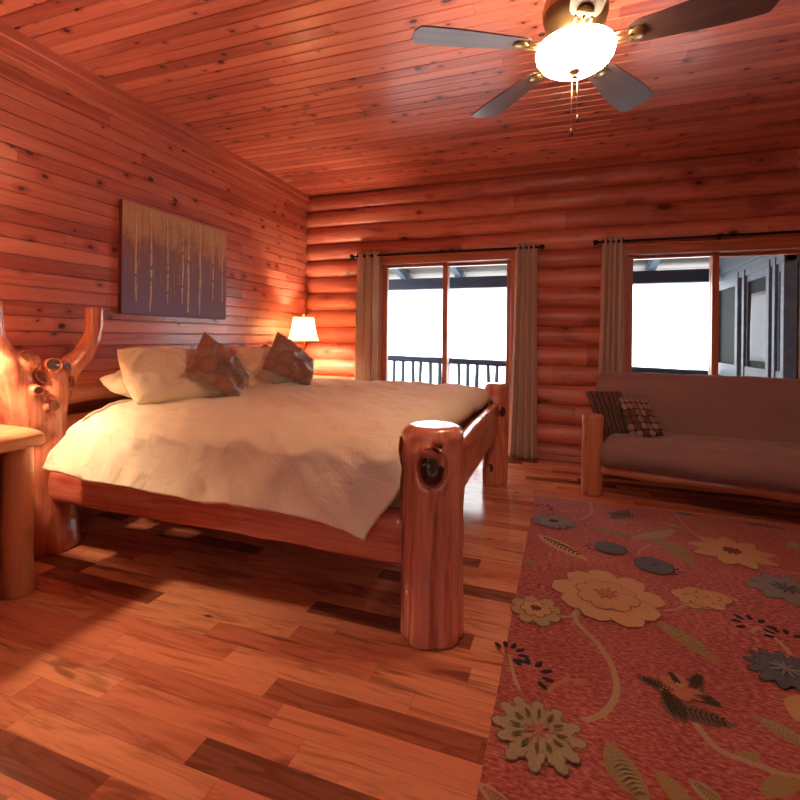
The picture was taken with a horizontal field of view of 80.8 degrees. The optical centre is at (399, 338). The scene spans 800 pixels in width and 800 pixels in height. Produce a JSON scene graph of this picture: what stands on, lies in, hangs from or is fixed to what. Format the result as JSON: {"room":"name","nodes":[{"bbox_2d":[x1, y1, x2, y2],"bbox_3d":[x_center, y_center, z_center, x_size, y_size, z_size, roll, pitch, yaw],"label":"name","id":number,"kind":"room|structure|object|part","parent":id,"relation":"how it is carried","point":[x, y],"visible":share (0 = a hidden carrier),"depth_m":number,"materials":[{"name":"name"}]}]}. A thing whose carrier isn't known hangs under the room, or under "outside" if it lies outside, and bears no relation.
{"room":"log cabin bedroom","nodes":[
{"label":"log cabin bedroom","id":0,"kind":"room"},
{"bbox_2d":[0,52,307,520],"bbox_3d":[-2.209,-0.278,2.727,0.120,2.910,6.480,1,0,19],"label":"wall","id":1,"kind":"structure","parent":0,"point":[68,159],"depth_m":3.14,"materials":[{"name":"brown wood"}]},
{"bbox_2d":[0,21,309,207],"bbox_3d":[-2.145,-1.639,2.630,0.038,0.152,6.330,1,0,19],"label":"trim","id":2,"kind":"structure","parent":1,"relation":"attached to","point":[14,44],"depth_m":3.27,"materials":[{"name":"red wood"}]},
{"bbox_2d":[118,199,226,319],"bbox_3d":[-1.761,-0.566,3.752,0.034,0.790,1.060,1,0,19],"label":"canvas painting","id":3,"kind":"object","parent":1,"relation":"attached to","point":[170,265],"visible":1,"depth_m":3.63,"materials":[{"name":"painted canvas"},{"name":"paint"}]},
{"bbox_2d":[0,456,799,799],"bbox_3d":[0.682,1.267,1.648,6.380,0.120,6.670,1,0,19],"label":"floor","id":4,"kind":"structure","parent":0,"point":[145,658],"depth_m":1.72,"materials":[{"name":"brown wood"}]},
{"bbox_2d":[0,424,44,599],"bbox_3d":[-2.066,0.797,2.002,0.642,0.764,0.665,1,0,19],"label":"nightstand","id":5,"kind":"object","parent":4,"relation":"on","point":[17,443],"visible":1,"depth_m":2.13,"materials":[{"name":"brown wood"}]},
{"bbox_3d":[-1.769,0.839,2.181,0.132,0.686,0.131,1,0,19],"label":"leg","id":6,"kind":"part","parent":5,"relation":"part of","materials":[{"name":"brown wood"}]},
{"bbox_2d":[0,299,508,649],"bbox_3d":[-0.639,0.508,3.207,2.592,1.384,2.681,1,0,19],"label":"bed","id":7,"kind":"object","parent":4,"relation":"on","point":[424,535],"visible":0.64,"depth_m":2.18,"materials":[{"name":"brown wood"}]},
{"bbox_3d":[-1.995,0.493,2.613,0.295,1.384,0.652,1,0,19],"label":"head post","id":8,"kind":"part","parent":7,"relation":"part of","materials":[{"name":"brown wood"}]},
{"bbox_3d":[-1.657,0.418,3.670,0.201,0.439,1.970,1,0,19],"label":"headboard","id":9,"kind":"part","parent":7,"relation":"part of","materials":[{"name":"brown wood"}]},
{"bbox_3d":[-0.940,0.804,2.272,2.052,0.216,0.129,1,0,19],"label":"rail","id":10,"kind":"part","parent":7,"relation":"part of","materials":[{"name":"brown wood"}]},
{"bbox_3d":[0.129,0.777,1.927,0.271,0.848,0.285,1,0,19],"label":"foot post","id":11,"kind":"part","parent":7,"relation":"part of","materials":[{"name":"brown wood"}]},
{"bbox_2d":[390,411,478,506],"bbox_3d":[-0.580,0.609,3.301,1.960,0.310,1.970,1,0,19],"label":"mattress","id":12,"kind":"object","parent":7,"relation":"on","point":[396,503],"visible":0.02,"depth_m":3.21,"materials":[{"name":"white fabric"}]},
{"bbox_2d":[99,369,131,397],"bbox_3d":[-1.561,0.268,3.088,0.248,0.244,0.777,1,0,19],"label":"pillow","id":13,"kind":"object","parent":12,"relation":"on","point":[113,382],"visible":0.12,"depth_m":2.73,"materials":[{"name":"beige fabric"}]},
{"bbox_2d":[43,378,489,540],"bbox_3d":[-0.497,0.588,3.168,1.886,0.478,2.445,1,0,19],"label":"duvet","id":14,"kind":"object","parent":12,"relation":"on","point":[326,451],"visible":0.91,"depth_m":2.14,"materials":[{"name":"beige fabric"}]},
{"bbox_2d":[117,346,224,403],"bbox_3d":[-1.358,0.227,2.829,0.308,0.358,0.584,1,0,39],"label":"pillow","id":15,"kind":"object","parent":14,"relation":"on","point":[151,375],"visible":0.7,"depth_m":2.68,"materials":[{"name":"beige fabric"}]},
{"bbox_2d":[185,331,252,396],"bbox_3d":[-1.095,0.171,2.873,0.404,0.426,0.222,1,0,-27],"label":"throw cushion","id":16,"kind":"object","parent":14,"relation":"on","point":[211,363],"visible":1,"depth_m":2.81,"materials":[{"name":"brown fabric"}]},
{"bbox_2d":[236,346,295,385],"bbox_3d":[-1.033,0.237,3.809,0.308,0.347,0.592,1,0,39],"label":"pillow","id":17,"kind":"object","parent":14,"relation":"on","point":[253,359],"visible":0.41,"depth_m":3.62,"materials":[{"name":"beige fabric"}]},
{"bbox_2d":[262,331,313,384],"bbox_3d":[-0.867,0.166,3.679,0.488,0.445,0.238,1,0,-34],"label":"throw cushion","id":18,"kind":"object","parent":14,"relation":"on","point":[285,359],"visible":0.99,"depth_m":3.61,"materials":[{"name":"brown fabric"}]},
{"bbox_3d":[0.473,0.644,2.935,0.072,0.277,1.994,1,0,18],"label":"footboard","id":19,"kind":"part","parent":7,"relation":"part of","materials":[{"name":"brown wood"}]},
{"bbox_3d":[0.788,0.791,3.921,0.221,0.837,0.223,1,0,19],"label":"foot post","id":20,"kind":"part","parent":7,"relation":"part of","materials":[{"name":"brown wood"}]},
{"bbox_2d":[313,375,349,379],"bbox_3d":[-0.968,0.808,5.130,0.642,0.764,0.665,1,0,19],"label":"nightstand","id":21,"kind":"object","parent":4,"relation":"on","point":[314,376],"visible":0.02,"depth_m":5.25,"materials":[{"name":"brown wood"}]},
{"bbox_2d":[288,314,318,350],"bbox_3d":[-1.058,0.077,5.140,0.353,0.694,0.353,1,0,19],"label":"table lamp","id":22,"kind":"object","parent":21,"relation":"on","point":[303,329],"visible":0.77,"depth_m":5.03,"materials":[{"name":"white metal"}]},
{"bbox_3d":[-1.056,-0.100,5.140,0.346,0.260,0.346,1,0,19],"label":"lamp shade","id":23,"kind":"part","parent":22,"relation":"part of","materials":[{"name":"beige fabric"}]},
{"bbox_2d":[476,495,799,799],"bbox_3d":[1.565,1.202,1.776,2.299,0.029,3.077,1,0,19],"label":"area rug","id":24,"kind":"object","parent":4,"relation":"on","point":[650,654],"visible":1,"depth_m":1.75,"materials":[{"name":"red carpet"}]},
{"bbox_2d":[581,371,799,502],"bbox_3d":[2.537,0.761,3.407,2.212,0.931,0.889,1,0,31],"label":"futon sofa","id":25,"kind":"object","parent":4,"relation":"on","point":[740,435],"visible":0.85,"depth_m":3.51,"materials":[{"name":"brown fabric"}]},
{"bbox_3d":[1.504,0.906,3.675,0.163,0.620,0.163,1,0,31],"label":"post","id":26,"kind":"part","parent":25,"relation":"part of","materials":[{"name":"brown wood"}]},
{"bbox_2d":[585,391,628,435],"bbox_3d":[1.755,0.649,3.977,0.350,0.395,0.224,1,0,19],"label":"throw cushion","id":27,"kind":"object","parent":25,"relation":"on","point":[605,403],"visible":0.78,"depth_m":3.94,"materials":[{"name":"brown fabric"}]},
{"bbox_2d":[618,397,667,436],"bbox_3d":[1.974,0.651,3.816,0.367,0.319,0.207,1,0,19],"label":"throw cushion","id":28,"kind":"object","parent":25,"relation":"on","point":[640,419],"visible":0.96,"depth_m":3.78,"materials":[{"name":"fabric"}]},
{"bbox_2d":[595,371,799,443],"bbox_3d":[2.665,0.585,3.659,2.135,0.576,0.324,1,0,31],"label":"cushion","id":29,"kind":"object","parent":25,"relation":"on","point":[767,409],"depth_m":3.66,"materials":[{"name":"brown fabric"}]},
{"bbox_2d":[600,433,799,494],"bbox_3d":[2.512,0.875,3.367,1.930,0.266,0.796,1,0,31],"label":"seat cushion","id":30,"kind":"object","parent":25,"relation":"on","point":[759,464],"depth_m":3.27,"materials":[{"name":"brown fabric"}]},
{"bbox_3d":[2.382,1.019,3.150,1.950,0.088,0.088,1,0,31],"label":"rail","id":31,"kind":"part","parent":25,"relation":"part of","materials":[{"name":"brown wood"}]},
{"bbox_2d":[0,0,799,196],"bbox_3d":[0.718,-1.743,1.662,6.280,0.120,6.600,1,0,19],"label":"ceiling","id":32,"kind":"structure","parent":0,"point":[324,97],"depth_m":3.10,"materials":[{"name":"brown wood"}]},
{"bbox_2d":[412,0,779,136],"bbox_3d":[0.747,-1.264,1.936,1.313,0.837,1.307,1,0,19],"label":"ceiling fan","id":33,"kind":"object","parent":32,"relation":"hanging from","point":[578,44],"visible":1,"depth_m":1.89,"materials":[{"name":"walnut"},{"name":"aged brass"},{"name":"frosted glass"}]},
{"bbox_3d":[0.292,-1.222,1.921,0.480,0.006,0.168,1,12,-7],"label":"blade","id":34,"kind":"part","parent":33,"relation":"part of","materials":[{"name":"grey wood"}]},
{"bbox_3d":[0.548,-1.219,2.377,0.168,0.006,0.480,-13,5,-24],"label":"blade","id":35,"kind":"part","parent":33,"relation":"part of","materials":[{"name":"brown wood"}]},
{"bbox_3d":[0.719,-0.996,1.970,0.005,0.237,0.004,1,0,-12],"label":"pull chain","id":36,"kind":"part","parent":33,"relation":"part of","materials":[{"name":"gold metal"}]},
{"bbox_3d":[0.733,-1.168,1.972,0.318,0.100,0.318,1,0,19],"label":"lamp shade","id":37,"kind":"part","parent":33,"relation":"part of","materials":[{"name":"white glass"}]},
{"bbox_3d":[0.744,-1.026,1.973,0.005,0.177,0.004,1,0,-2],"label":"pull chain","id":38,"kind":"part","parent":33,"relation":"part of","materials":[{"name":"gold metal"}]},
{"bbox_3d":[0.646,-1.218,1.536,0.168,0.006,0.480,13,2,11],"label":"blade","id":39,"kind":"part","parent":33,"relation":"part of","materials":[{"name":"wood"}]},
{"bbox_3d":[1.061,-1.214,2.274,0.480,0.006,0.168,1,-12,-43],"label":"blade","id":40,"kind":"part","parent":33,"relation":"part of","materials":[{"name":"brown wood"}]},
{"bbox_3d":[1.122,-1.213,1.754,0.480,0.006,0.168,1,-12,29],"label":"blade","id":41,"kind":"part","parent":33,"relation":"part of","materials":[{"name":"brown wood"}]},
{"bbox_2d":[305,147,799,457],"bbox_3d":[1.813,-0.208,4.675,6.180,3.346,0.206,1,0,19],"label":"wall","id":42,"kind":"structure","parent":0,"point":[564,212],"depth_m":4.67,"materials":[{"name":"brown wood"}]},
{"bbox_2d":[378,249,514,456],"bbox_3d":[0.483,0.140,5.147,1.645,2.130,0.235,1,0,19],"label":"door","id":43,"kind":"structure","parent":42,"relation":"in","point":[494,257],"depth_m":5.12,"materials":[{"name":"red wood"}]},
{"bbox_3d":[0.161,0.172,5.255,0.756,1.990,0.045,1,0,19],"label":"fixed sash","id":44,"kind":"part","parent":43,"relation":"part of","materials":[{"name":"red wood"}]},
{"bbox_3d":[0.830,0.179,5.079,0.736,1.990,0.045,1,0,19],"label":"sliding sash","id":45,"kind":"part","parent":43,"relation":"part of","materials":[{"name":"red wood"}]},
{"bbox_2d":[350,244,544,258],"bbox_3d":[0.440,-0.923,5.023,2.120,0.075,0.113,1,0,19],"label":"curtain rod","id":46,"kind":"object","parent":42,"relation":"attached to","point":[541,246],"visible":0.77,"depth_m":4.96,"materials":[{"name":"black metal"}]},
{"bbox_2d":[354,251,378,380],"bbox_3d":[-0.396,0.106,5.276,0.324,2.150,0.113,1,0,19],"label":"curtain","id":47,"kind":"object","parent":46,"relation":"hanging from","point":[367,289],"visible":0.68,"depth_m":5.26,"materials":[{"name":"beige fabric"}]},
{"bbox_2d":[508,242,537,459],"bbox_3d":[1.232,0.123,4.708,0.295,2.150,0.116,1,0,19],"label":"curtain","id":48,"kind":"object","parent":46,"relation":"hanging from","point":[522,439],"visible":1,"depth_m":4.69,"materials":[{"name":"beige fabric"}]},
{"bbox_2d":[522,454,580,462],"bbox_3d":[1.632,1.190,4.645,0.955,0.055,0.045,1,0,19],"label":"baseboard","id":49,"kind":"structure","parent":42,"relation":"attached to","point":[539,456],"depth_m":4.64,"materials":[{"name":"red wood"}]},
{"bbox_2d":[593,230,799,246],"bbox_3d":[2.849,-0.913,4.177,2.105,0.075,0.113,1,0,19],"label":"curtain rod","id":50,"kind":"object","parent":42,"relation":"attached to","point":[719,236],"visible":0.93,"depth_m":4.19,"materials":[{"name":"black metal"}]},
{"bbox_2d":[598,235,624,374],"bbox_3d":[1.987,0.123,4.442,0.239,2.165,0.117,1,0,19],"label":"curtain","id":51,"kind":"object","parent":50,"relation":"hanging from","point":[612,260],"visible":0.64,"depth_m":4.42,"materials":[{"name":"beige fabric"}]},
{"bbox_2d":[622,235,799,378],"bbox_3d":[2.870,-0.092,4.308,1.660,1.585,0.240,1,0,19],"label":"window","id":52,"kind":"structure","parent":42,"relation":"in","point":[775,245],"depth_m":4.29,"materials":[{"name":"red wood"}]},
{"bbox_3d":[2.545,-0.061,4.419,0.763,1.445,0.045,1,0,19],"label":"fixed sash","id":53,"kind":"part","parent":52,"relation":"part of","materials":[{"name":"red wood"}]},
{"bbox_3d":[3.221,-0.054,4.240,0.743,1.445,0.045,1,0,19],"label":"sliding sash","id":54,"kind":"part","parent":52,"relation":"part of","materials":[{"name":"red wood"}]},
{"label":"outside","id":55,"kind":"structure","parent":0,"visible":0},
{"bbox_3d":[0.321,1.313,6.448,7.360,0.100,2.110,1,0,19],"label":"floor","id":56,"kind":"structure","parent":55,"visible":0},
{"bbox_2d":[718,254,799,378],"bbox_3d":[3.866,0.150,5.176,0.190,2.300,2.030,1,0,19],"label":"neighboring building exterior","id":57,"kind":"structure","parent":56,"relation":"on","point":[759,295],"depth_m":4.83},
{"bbox_3d":[4.059,-0.117,5.798,0.075,1.160,0.729,1,0,19],"label":"screen frame","id":58,"kind":"part","parent":57,"relation":"part of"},
{"bbox_3d":[3.742,-0.121,4.896,0.075,1.160,0.601,1,0,19],"label":"screen frame","id":59,"kind":"part","parent":57,"relation":"part of","materials":[{"name":"grey"}]},
{"bbox_3d":[3.548,-0.123,4.345,0.075,1.160,0.149,1,0,19],"label":"screen frame","id":60,"kind":"part","parent":57,"relation":"part of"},
{"bbox_3d":[-0.374,0.244,7.579,0.153,2.025,0.155,1,0,19],"label":"porch post","id":61,"kind":"object","parent":56,"relation":"on","visible":0},
{"bbox_2d":[388,355,707,386],"bbox_3d":[0.689,0.706,7.206,7.142,0.968,0.100,1,0,19],"label":"porch railing","id":62,"kind":"object","parent":61,"relation":"attached to","point":[497,363],"visible":0.13,"depth_m":7.08,"materials":[{"name":"black metal"}]},
{"bbox_3d":[0.693,0.345,7.206,7.142,0.245,0.100,1,0,19],"label":"rail","id":63,"kind":"part","parent":62,"relation":"part of","materials":[{"name":"black metal"}]},
{"bbox_2d":[389,268,719,290],"bbox_3d":[0.614,-0.841,7.249,7.340,0.165,0.160,1,0,19],"label":"beam","id":64,"kind":"structure","parent":61,"relation":"on","point":[683,276],"depth_m":6.89,"materials":[{"name":"black wood"}]},
{"bbox_2d":[392,268,412,279],"bbox_3d":[-0.144,-1.117,6.726,0.090,0.600,2.310,1,0,19],"label":"rafter","id":65,"kind":"object","parent":64,"relation":"on","point":[402,273],"depth_m":7.17,"materials":[{"name":"grey wood"}]},
{"bbox_2d":[450,267,465,277],"bbox_3d":[0.667,-1.108,6.441,0.090,0.600,2.310,1,0,19],"label":"rafter","id":66,"kind":"object","parent":64,"relation":"on","point":[457,271],"depth_m":6.89,"materials":[{"name":"grey wood"}]},
{"bbox_2d":[644,259,660,271],"bbox_3d":[3.102,-1.083,5.587,0.090,0.600,2.310,1,0,19],"label":"rafter","id":67,"kind":"object","parent":64,"relation":"on","point":[652,264],"depth_m":6.04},
{"bbox_3d":[-2.578,-1.142,7.581,0.090,0.600,2.310,1,0,19],"label":"rafter","id":68,"kind":"object","parent":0,"visible":0},
{"bbox_2d":[389,257,723,278],"bbox_3d":[0.455,-1.190,6.543,7.500,0.530,2.360,1,0,19],"label":"porch roof","id":69,"kind":"structure","parent":68,"relation":"on","point":[698,262],"depth_m":6.91,"materials":[{"name":"white wood"}]}
]}

